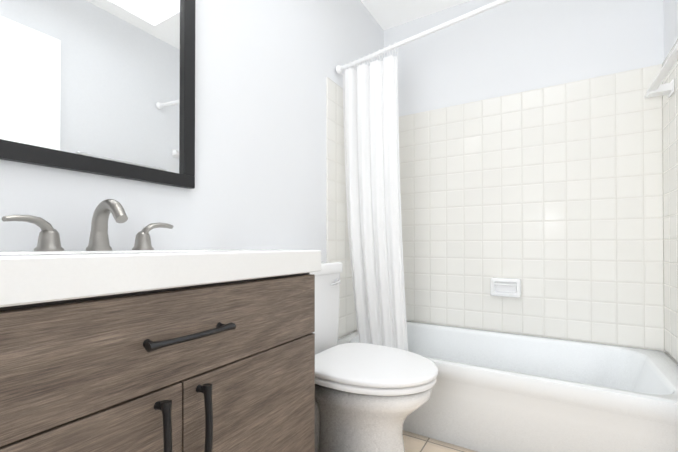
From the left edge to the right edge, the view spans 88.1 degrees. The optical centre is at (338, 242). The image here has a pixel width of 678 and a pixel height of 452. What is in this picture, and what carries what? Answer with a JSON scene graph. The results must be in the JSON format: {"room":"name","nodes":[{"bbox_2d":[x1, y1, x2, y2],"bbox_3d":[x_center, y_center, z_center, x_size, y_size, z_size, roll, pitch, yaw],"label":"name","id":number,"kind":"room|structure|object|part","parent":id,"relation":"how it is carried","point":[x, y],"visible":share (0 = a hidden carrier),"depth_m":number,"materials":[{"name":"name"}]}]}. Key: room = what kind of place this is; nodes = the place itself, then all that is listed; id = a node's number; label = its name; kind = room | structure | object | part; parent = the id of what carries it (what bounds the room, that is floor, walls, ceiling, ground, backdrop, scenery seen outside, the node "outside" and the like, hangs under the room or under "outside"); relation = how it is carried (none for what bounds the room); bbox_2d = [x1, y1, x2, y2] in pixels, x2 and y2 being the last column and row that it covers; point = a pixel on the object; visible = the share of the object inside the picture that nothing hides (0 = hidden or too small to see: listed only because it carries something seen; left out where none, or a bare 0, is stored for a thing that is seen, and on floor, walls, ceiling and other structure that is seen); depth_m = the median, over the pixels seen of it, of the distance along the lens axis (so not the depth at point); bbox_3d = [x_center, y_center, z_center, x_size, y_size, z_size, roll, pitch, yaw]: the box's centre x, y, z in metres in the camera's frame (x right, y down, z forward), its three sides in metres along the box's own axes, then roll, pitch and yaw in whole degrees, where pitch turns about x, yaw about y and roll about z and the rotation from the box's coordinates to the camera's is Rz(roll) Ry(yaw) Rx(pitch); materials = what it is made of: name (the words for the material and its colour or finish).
{"room":"bathroom","nodes":[
{"label":"bathroom","id":0,"kind":"room"},
{"bbox_2d":[0,0,383,260],"bbox_3d":[-0.535,-0.331,1.214,0.100,2.440,3.355,0,-1,31],"label":"wall","id":1,"kind":"structure","parent":0,"point":[264,69],"depth_m":1.38,"materials":[{"name":"paint"}]},
{"bbox_2d":[0,0,194,188],"bbox_3d":[-0.660,-0.597,0.885,0.024,0.833,0.668,0,-1,31],"label":"mirror","id":2,"kind":"object","parent":1,"relation":"attached to","point":[103,87],"visible":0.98,"depth_m":0.93,"materials":[{"name":"clear glass"}]},
{"bbox_2d":[326,77,356,338],"bbox_3d":[0.132,0.004,2.208,0.008,1.786,0.760,0,-1,31],"label":"wall tiles","id":3,"kind":"structure","parent":1,"relation":"attached to","point":[337,243],"depth_m":1.98,"materials":[{"name":"white tile"}]},
{"bbox_2d":[336,0,510,350],"bbox_3d":[0.600,-0.264,1.524,1.504,1.591,0.057,0,-1,37],"label":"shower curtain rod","id":4,"kind":"object","parent":1,"relation":"attached to","point":[371,136],"visible":0.98,"depth_m":1.82,"materials":[{"name":"white fabric"}]},
{"bbox_2d":[343,52,407,350],"bbox_3d":[0.183,-0.205,1.843,0.391,1.477,0.074,0,-1,31],"label":"shower curtain","id":5,"kind":"object","parent":4,"relation":"hanging from","point":[370,93],"depth_m":1.82,"materials":[{"name":"white fabric"}]},
{"bbox_2d":[360,0,469,29],"bbox_3d":[0.158,-1.604,0.804,1.720,0.100,3.355,0,-1,31],"label":"ceiling","id":6,"kind":"structure","parent":0,"point":[386,14],"depth_m":2.31,"materials":[{"name":"paint"}]},
{"bbox_2d":[403,430,477,451],"bbox_3d":[0.158,0.935,0.784,1.720,0.100,3.355,0,-1,31],"label":"floor","id":7,"kind":"structure","parent":0,"point":[413,442],"depth_m":1.54,"materials":[{"name":"tile"}]},
{"bbox_2d":[0,199,320,451],"bbox_3d":[-0.458,0.391,0.755,0.493,0.989,0.840,0,-1,31],"label":"bathroom vanity","id":8,"kind":"object","parent":7,"relation":"on","point":[142,345],"visible":1,"depth_m":0.61,"materials":[{"name":"brown wood"}]},
{"bbox_2d":[2,199,173,250],"bbox_3d":[-0.550,-0.042,0.843,0.140,0.123,0.367,0,-1,31],"label":"faucet","id":9,"kind":"object","parent":8,"relation":"on","point":[49,237],"depth_m":0.83,"materials":[{"name":"silver metal"}]},
{"bbox_3d":[-0.396,0.521,0.472,0.019,0.534,0.396,0,-1,31],"label":"door","id":10,"kind":"part","parent":8,"relation":"part of","materials":[{"name":"brown wood"}]},
{"bbox_3d":[-0.287,0.170,0.654,0.019,0.163,0.814,0,-1,31],"label":"drawer","id":11,"kind":"part","parent":8,"relation":"part of","materials":[{"name":"brown wood"}]},
{"bbox_3d":[-0.293,0.346,0.588,0.037,0.163,0.016,0,-1,31],"label":"handle","id":12,"kind":"part","parent":8,"relation":"part of","materials":[{"name":"black metal"}]},
{"bbox_3d":[-0.265,0.168,0.637,0.037,0.016,0.174,0,-1,31],"label":"handle","id":13,"kind":"part","parent":8,"relation":"part of","materials":[{"name":"black metal"}]},
{"bbox_3d":[-0.251,0.346,0.658,0.037,0.163,0.016,0,-1,31],"label":"handle","id":14,"kind":"part","parent":8,"relation":"part of","materials":[{"name":"black metal"}]},
{"bbox_3d":[-0.184,0.524,0.821,0.019,0.534,0.416,0,-1,31],"label":"door","id":15,"kind":"part","parent":8,"relation":"part of","materials":[{"name":"brown wood"}]},
{"bbox_2d":[309,261,437,451],"bbox_3d":[0.021,0.489,1.342,0.705,0.802,0.506,0,-1,31],"label":"toilet","id":16,"kind":"object","parent":7,"relation":"on","point":[370,397],"visible":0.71,"depth_m":1.19,"materials":[{"name":"ceramic"}]},
{"bbox_3d":[-0.192,0.114,1.473,0.209,0.050,0.506,0,-1,31],"label":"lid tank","id":17,"kind":"part","parent":16,"relation":"part of","materials":[{"name":"ceramic"}]},
{"bbox_3d":[-0.195,0.309,1.474,0.199,0.340,0.490,0,-1,31],"label":"tank","id":18,"kind":"part","parent":16,"relation":"part of","materials":[{"name":"ceramic"}]},
{"bbox_3d":[-0.019,0.177,1.548,0.027,0.028,0.089,0,-1,31],"label":"handle","id":19,"kind":"part","parent":16,"relation":"part of","materials":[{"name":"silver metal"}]},
{"bbox_3d":[0.124,0.467,1.279,0.452,0.020,0.396,0,-1,31],"label":"seat","id":20,"kind":"part","parent":16,"relation":"part of","materials":[{"name":"white plastic"}]},
{"bbox_3d":[0.126,0.441,1.278,0.458,0.022,0.402,0,-1,31],"label":"lid","id":21,"kind":"part","parent":16,"relation":"part of","materials":[{"name":"white plastic"}]},
{"bbox_2d":[337,321,677,451],"bbox_3d":[0.775,0.716,1.806,1.498,0.356,0.749,0,-1,31],"label":"bathtub","id":22,"kind":"object","parent":7,"relation":"on","point":[494,391],"visible":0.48,"depth_m":1.49,"materials":[{"name":"ceramic"}]},
{"bbox_2d":[384,0,663,116],"bbox_3d":[1.001,-0.323,2.187,1.520,2.440,0.100,0,-1,31],"label":"wall","id":23,"kind":"structure","parent":0,"point":[512,47],"depth_m":2.09,"materials":[{"name":"paint"}]},
{"bbox_2d":[399,64,663,350],"bbox_3d":[0.973,0.003,2.138,1.504,1.786,0.008,0,-1,31],"label":"wall tiles","id":24,"kind":"structure","parent":23,"relation":"attached to","point":[551,197],"depth_m":2.01,"materials":[{"name":"white tile"}]},
{"bbox_2d":[490,277,520,297],"bbox_3d":[0.990,0.268,2.087,0.164,0.108,0.056,0,-1,31],"label":"soap dish","id":25,"kind":"object","parent":24,"relation":"attached to","point":[506,287],"visible":1,"depth_m":2.08,"materials":[{"name":"ceramic"}]},
{"bbox_2d":[663,0,677,59],"bbox_3d":[0.851,-0.338,0.375,0.100,2.440,3.355,0,-1,31],"label":"wall","id":26,"kind":"structure","parent":0,"point":[670,18],"depth_m":1.67,"materials":[{"name":"paint"}]},
{"bbox_2d":[662,39,677,364],"bbox_3d":[1.465,-0.002,1.491,0.008,1.786,0.605,0,-1,31],"label":"wall tiles","id":27,"kind":"structure","parent":26,"relation":"attached to","point":[670,178],"depth_m":1.63,"materials":[{"name":"white tile"}]},
{"bbox_2d":[644,42,677,97],"bbox_3d":[1.371,-0.709,1.434,0.087,0.060,0.590,0,-1,31],"label":"towel rail","id":28,"kind":"object","parent":27,"relation":"attached to","point":[656,88],"visible":1,"depth_m":1.57,"materials":[{"name":"plastic"}]}
]}

